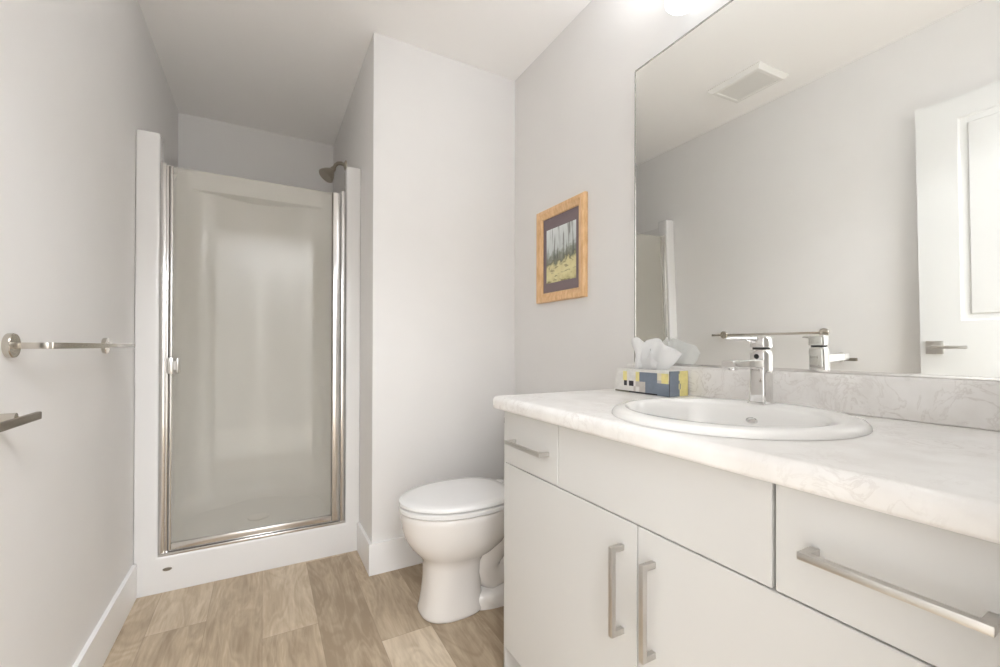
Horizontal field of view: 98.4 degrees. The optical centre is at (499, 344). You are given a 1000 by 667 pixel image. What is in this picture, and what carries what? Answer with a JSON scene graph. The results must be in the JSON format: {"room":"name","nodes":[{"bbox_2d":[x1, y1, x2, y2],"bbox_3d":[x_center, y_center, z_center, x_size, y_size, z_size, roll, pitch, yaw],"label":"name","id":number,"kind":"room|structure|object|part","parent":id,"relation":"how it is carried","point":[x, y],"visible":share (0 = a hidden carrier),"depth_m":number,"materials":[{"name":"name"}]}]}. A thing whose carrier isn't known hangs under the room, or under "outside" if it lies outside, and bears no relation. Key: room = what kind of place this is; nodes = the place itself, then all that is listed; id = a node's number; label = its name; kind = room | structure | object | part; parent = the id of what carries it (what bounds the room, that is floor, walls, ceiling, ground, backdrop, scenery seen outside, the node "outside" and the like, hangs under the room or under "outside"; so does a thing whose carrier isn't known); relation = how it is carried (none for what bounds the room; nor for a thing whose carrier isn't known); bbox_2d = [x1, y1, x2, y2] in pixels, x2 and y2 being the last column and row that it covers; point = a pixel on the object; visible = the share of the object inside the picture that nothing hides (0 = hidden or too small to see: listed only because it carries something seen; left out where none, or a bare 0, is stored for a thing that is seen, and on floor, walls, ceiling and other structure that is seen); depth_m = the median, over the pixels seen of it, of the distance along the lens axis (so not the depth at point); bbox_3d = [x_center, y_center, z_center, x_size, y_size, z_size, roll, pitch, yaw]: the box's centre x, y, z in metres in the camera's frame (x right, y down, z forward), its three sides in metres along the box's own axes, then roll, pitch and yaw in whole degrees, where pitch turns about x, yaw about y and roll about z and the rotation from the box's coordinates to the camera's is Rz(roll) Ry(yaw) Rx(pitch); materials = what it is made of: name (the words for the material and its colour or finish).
{"room":"bathroom","nodes":[
{"label":"bathroom","id":0,"kind":"room"},
{"bbox_2d":[0,411,41,431],"bbox_3d":[-0.941,0.140,0.817,0.052,0.051,0.170,0,0,-29],"label":"door handle","id":1,"kind":"object","parent":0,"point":[8,421],"visible":1,"depth_m":0.82,"materials":[{"name":"silver metal"}]},
{"bbox_3d":[-0.941,0.140,0.820,0.032,0.017,0.017,0,0,-29],"label":"post","id":2,"kind":"part","parent":1,"relation":"part of","materials":[{"name":"silver metal"}]},
{"bbox_2d":[0,0,177,666],"bbox_3d":[-1.236,-0.195,1.198,0.100,2.440,3.389,0,0,-29],"label":"wall","id":3,"kind":"structure","parent":0,"point":[79,79],"depth_m":1.15,"materials":[{"name":"paint"}]},
{"bbox_2d":[1,333,134,357],"bbox_3d":[-1.123,0.003,1.171,0.072,0.051,0.676,0,0,-29],"label":"towel bar","id":4,"kind":"object","parent":3,"relation":"attached to","point":[11,344],"visible":1,"depth_m":0.90,"materials":[{"name":"silver metal"}]},
{"bbox_3d":[-0.976,0.003,0.895,0.064,0.051,0.051,0,0,-29],"label":"post","id":5,"kind":"part","parent":4,"relation":"part of","materials":[{"name":"silver metal"}]},
{"bbox_3d":[-1.267,0.004,1.424,0.064,0.051,0.051,0,0,-29],"label":"post","id":6,"kind":"part","parent":4,"relation":"part of","materials":[{"name":"silver metal"}]},
{"bbox_2d":[72,564,136,666],"bbox_3d":[-1.152,0.955,1.154,0.014,0.138,1.337,0,0,-29],"label":"baseboard","id":7,"kind":"structure","parent":3,"relation":"attached to","point":[97,648],"depth_m":1.44,"materials":[{"name":"white paint"}]},
{"bbox_2d":[178,113,332,195],"bbox_3d":[-1.595,-0.189,2.877,0.888,2.440,0.100,0,0,-29],"label":"wall","id":8,"kind":"structure","parent":0,"point":[205,146],"depth_m":2.81,"materials":[{"name":"paint"}]},
{"bbox_2d":[103,550,503,666],"bbox_3d":[-0.476,1.079,1.600,1.830,0.100,3.409,0,0,-29],"label":"floor","id":9,"kind":"structure","parent":0,"point":[329,611],"depth_m":1.58,"materials":[{"name":"plastic"}]},
{"bbox_2d":[133,129,360,597],"bbox_3d":[-1.325,0.013,2.384,0.887,2.031,1.004,0,0,-29],"label":"shower stall","id":10,"kind":"object","parent":9,"relation":"on","point":[247,353],"visible":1,"depth_m":2.51,"materials":[{"name":"white plastic"}]},
{"bbox_3d":[-1.102,0.875,1.978,0.733,0.012,0.046,0,0,-29],"label":"door sill","id":11,"kind":"part","parent":10,"relation":"part of","materials":[{"name":"metal"}]},
{"bbox_3d":[-1.093,0.058,1.978,0.676,1.616,0.026,0,0,-29],"label":"glass door","id":12,"kind":"part","parent":10,"relation":"part of","materials":[{"name":"glass"}]},
{"bbox_2d":[399,477,503,623],"bbox_3d":[-0.058,0.644,1.778,0.717,0.772,0.392,0,0,-29],"label":"toilet","id":13,"kind":"object","parent":9,"relation":"on","point":[456,526],"visible":0.59,"depth_m":1.60,"materials":[{"name":"ceramic"}]},
{"bbox_3d":[-0.175,0.619,1.714,0.450,0.020,0.344,0,0,-29],"label":"seat","id":14,"kind":"part","parent":13,"relation":"part of","materials":[{"name":"plastic"}]},
{"bbox_3d":[-0.176,0.594,1.714,0.447,0.023,0.346,0,0,-29],"label":"lid","id":15,"kind":"part","parent":13,"relation":"part of","materials":[{"name":"plastic"}]},
{"bbox_2d":[504,411,999,666],"bbox_3d":[0.482,0.612,0.965,0.562,0.831,1.099,0,0,-29],"label":"vanity cabinet","id":16,"kind":"object","parent":9,"relation":"on","point":[617,554],"visible":0.9,"depth_m":0.71,"materials":[{"name":"white wood"}]},
{"bbox_3d":[0.069,0.281,1.171,0.034,0.010,0.177,0,0,-29],"label":"handle","id":17,"kind":"part","parent":16,"relation":"part of","materials":[{"name":"silver metal"}]},
{"bbox_3d":[0.087,0.276,1.193,0.018,0.154,0.265,0,0,-29],"label":"drawer","id":18,"kind":"part","parent":16,"relation":"part of","materials":[{"name":"white plastic"}]},
{"bbox_3d":[0.148,0.633,1.078,0.018,0.554,0.524,0,0,-29],"label":"door","id":19,"kind":"part","parent":16,"relation":"part of","materials":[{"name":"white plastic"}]},
{"bbox_3d":[0.234,0.495,0.869,0.034,0.180,0.010,0,0,-29],"label":"handle","id":20,"kind":"part","parent":16,"relation":"part of","materials":[{"name":"silver metal"}]},
{"bbox_3d":[0.273,0.495,0.799,0.034,0.180,0.010,0,0,-29],"label":"handle","id":21,"kind":"part","parent":16,"relation":"part of","materials":[{"name":"silver metal"}]},
{"bbox_2d":[493,364,999,543],"bbox_3d":[0.491,0.131,0.958,0.562,0.127,1.105,0,0,-29],"label":"countertop","id":22,"kind":"structure","parent":16,"relation":"on","point":[931,455],"depth_m":0.70,"materials":[{"name":"stone"}]},
{"bbox_2d":[615,337,687,396],"bbox_3d":[0.487,0.067,1.404,0.084,0.181,0.224,0,0,-29],"label":"tissue box","id":23,"kind":"object","parent":22,"relation":"on","point":[651,375],"visible":1,"depth_m":1.37,"materials":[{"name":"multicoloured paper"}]},
{"bbox_2d":[611,398,872,440],"bbox_3d":[0.489,0.225,0.930,0.488,0.172,0.476,0,0,-29],"label":"sink","id":24,"kind":"object","parent":22,"relation":"in","point":[722,417],"visible":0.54,"depth_m":0.90,"materials":[{"name":"ceramic"}]},
{"bbox_2d":[721,337,774,404],"bbox_3d":[0.562,0.061,1.013,0.150,0.158,0.085,0,0,-29],"label":"faucet","id":25,"kind":"object","parent":24,"relation":"on","point":[760,363],"visible":1,"depth_m":1.00,"materials":[{"name":"silver metal"}]},
{"bbox_3d":[0.557,0.045,0.987,0.116,0.023,0.033,0,0,-29],"label":"spout","id":26,"kind":"part","parent":25,"relation":"part of","materials":[{"name":"silver metal"}]},
{"bbox_3d":[0.595,-0.005,1.033,0.101,0.025,0.048,0,0,26],"label":"lever","id":27,"kind":"part","parent":25,"relation":"part of","materials":[{"name":"silver metal"}]},
{"bbox_3d":[0.406,0.631,0.609,0.018,0.554,0.540,0,0,-29],"label":"door","id":28,"kind":"part","parent":16,"relation":"part of","materials":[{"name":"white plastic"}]},
{"bbox_3d":[0.469,0.274,0.497,0.018,0.154,0.282,0,0,-29],"label":"drawer","id":29,"kind":"part","parent":16,"relation":"part of","materials":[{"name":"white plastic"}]},
{"bbox_3d":[0.442,0.274,0.493,0.034,0.010,0.174,0,0,-29],"label":"handle","id":30,"kind":"part","parent":16,"relation":"part of","materials":[{"name":"silver metal"}]},
{"bbox_2d":[138,0,591,145],"bbox_3d":[-0.474,-1.462,1.621,1.830,0.100,3.389,0,0,-29],"label":"ceiling","id":31,"kind":"structure","parent":0,"point":[292,68],"depth_m":2.03,"materials":[{"name":"white paint"}]},
{"bbox_2d":[333,32,514,542],"bbox_3d":[-0.532,-0.187,2.740,0.842,2.440,1.365,0,0,-29],"label":"wall","id":32,"kind":"structure","parent":0,"point":[430,136],"depth_m":2.09,"materials":[{"name":"paint"}]},
{"bbox_2d":[319,160,346,182],"bbox_3d":[-0.979,-1.023,2.526,0.152,0.152,0.095,0,0,-29],"label":"sprayer","id":33,"kind":"object","parent":32,"relation":"attached to","point":[327,174],"visible":0.99,"depth_m":2.51,"materials":[{"name":"silver metal"}]},
{"bbox_3d":[-0.953,-1.059,2.555,0.079,0.056,0.023,0,0,-38],"label":"arm","id":34,"kind":"part","parent":33,"relation":"part of","materials":[{"name":"silver metal"}]},
{"bbox_2d":[357,522,370,572],"bbox_3d":[-0.645,0.960,2.045,0.014,0.138,0.263,0,0,-29],"label":"baseboard","id":35,"kind":"structure","parent":32,"relation":"attached to","point":[363,541],"depth_m":2.04,"materials":[{"name":"white paint"}]},
{"bbox_2d":[368,536,422,575],"bbox_3d":[-0.253,0.962,2.102,0.756,0.138,0.014,0,0,-29],"label":"baseboard","id":36,"kind":"structure","parent":32,"relation":"attached to","point":[396,553],"depth_m":1.96,"materials":[{"name":"white paint"}]},
{"bbox_2d":[514,0,729,394],"bbox_3d":[0.585,-0.189,1.477,0.100,2.440,2.124,0,0,-29],"label":"wall","id":37,"kind":"structure","parent":0,"point":[575,102],"depth_m":1.77,"materials":[{"name":"paint"}]},
{"bbox_2d":[536,191,587,303],"bbox_3d":[0.267,-0.413,1.929,0.023,0.434,0.354,0,0,-29],"label":"framed picture","id":38,"kind":"object","parent":37,"relation":"attached to","point":[562,228],"visible":1,"depth_m":1.92,"materials":[{"name":"brown wood"}]},
{"bbox_2d":[547,219,575,283],"bbox_3d":[0.271,-0.408,1.930,0.001,0.248,0.217,0,0,-29],"label":"print","id":39,"kind":"object","parent":38,"relation":"attached to","point":[561,236],"depth_m":1.92},
{"bbox_2d":[665,0,699,15],"bbox_3d":[0.686,-1.113,1.069,0.125,0.179,0.686,0,0,-29],"label":"vanity light","id":40,"kind":"object","parent":37,"relation":"attached to","point":[673,7],"visible":1,"depth_m":1.31,"materials":[{"name":"white glass"}]},
{"bbox_2d":[627,364,999,431],"bbox_3d":[0.730,0.113,1.084,0.020,0.089,1.095,0,0,-29],"label":"backsplash","id":41,"kind":"structure","parent":37,"relation":"attached to","point":[972,404],"depth_m":0.93,"materials":[{"name":"laminate"}]},
{"bbox_2d":[634,0,999,381],"bbox_3d":[0.725,-0.446,1.083,0.034,1.028,1.047,0,0,-29],"label":"mirror","id":42,"kind":"object","parent":37,"relation":"attached to","point":[820,179],"visible":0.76,"depth_m":1.01,"materials":[{"name":"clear mirror"}]}
]}

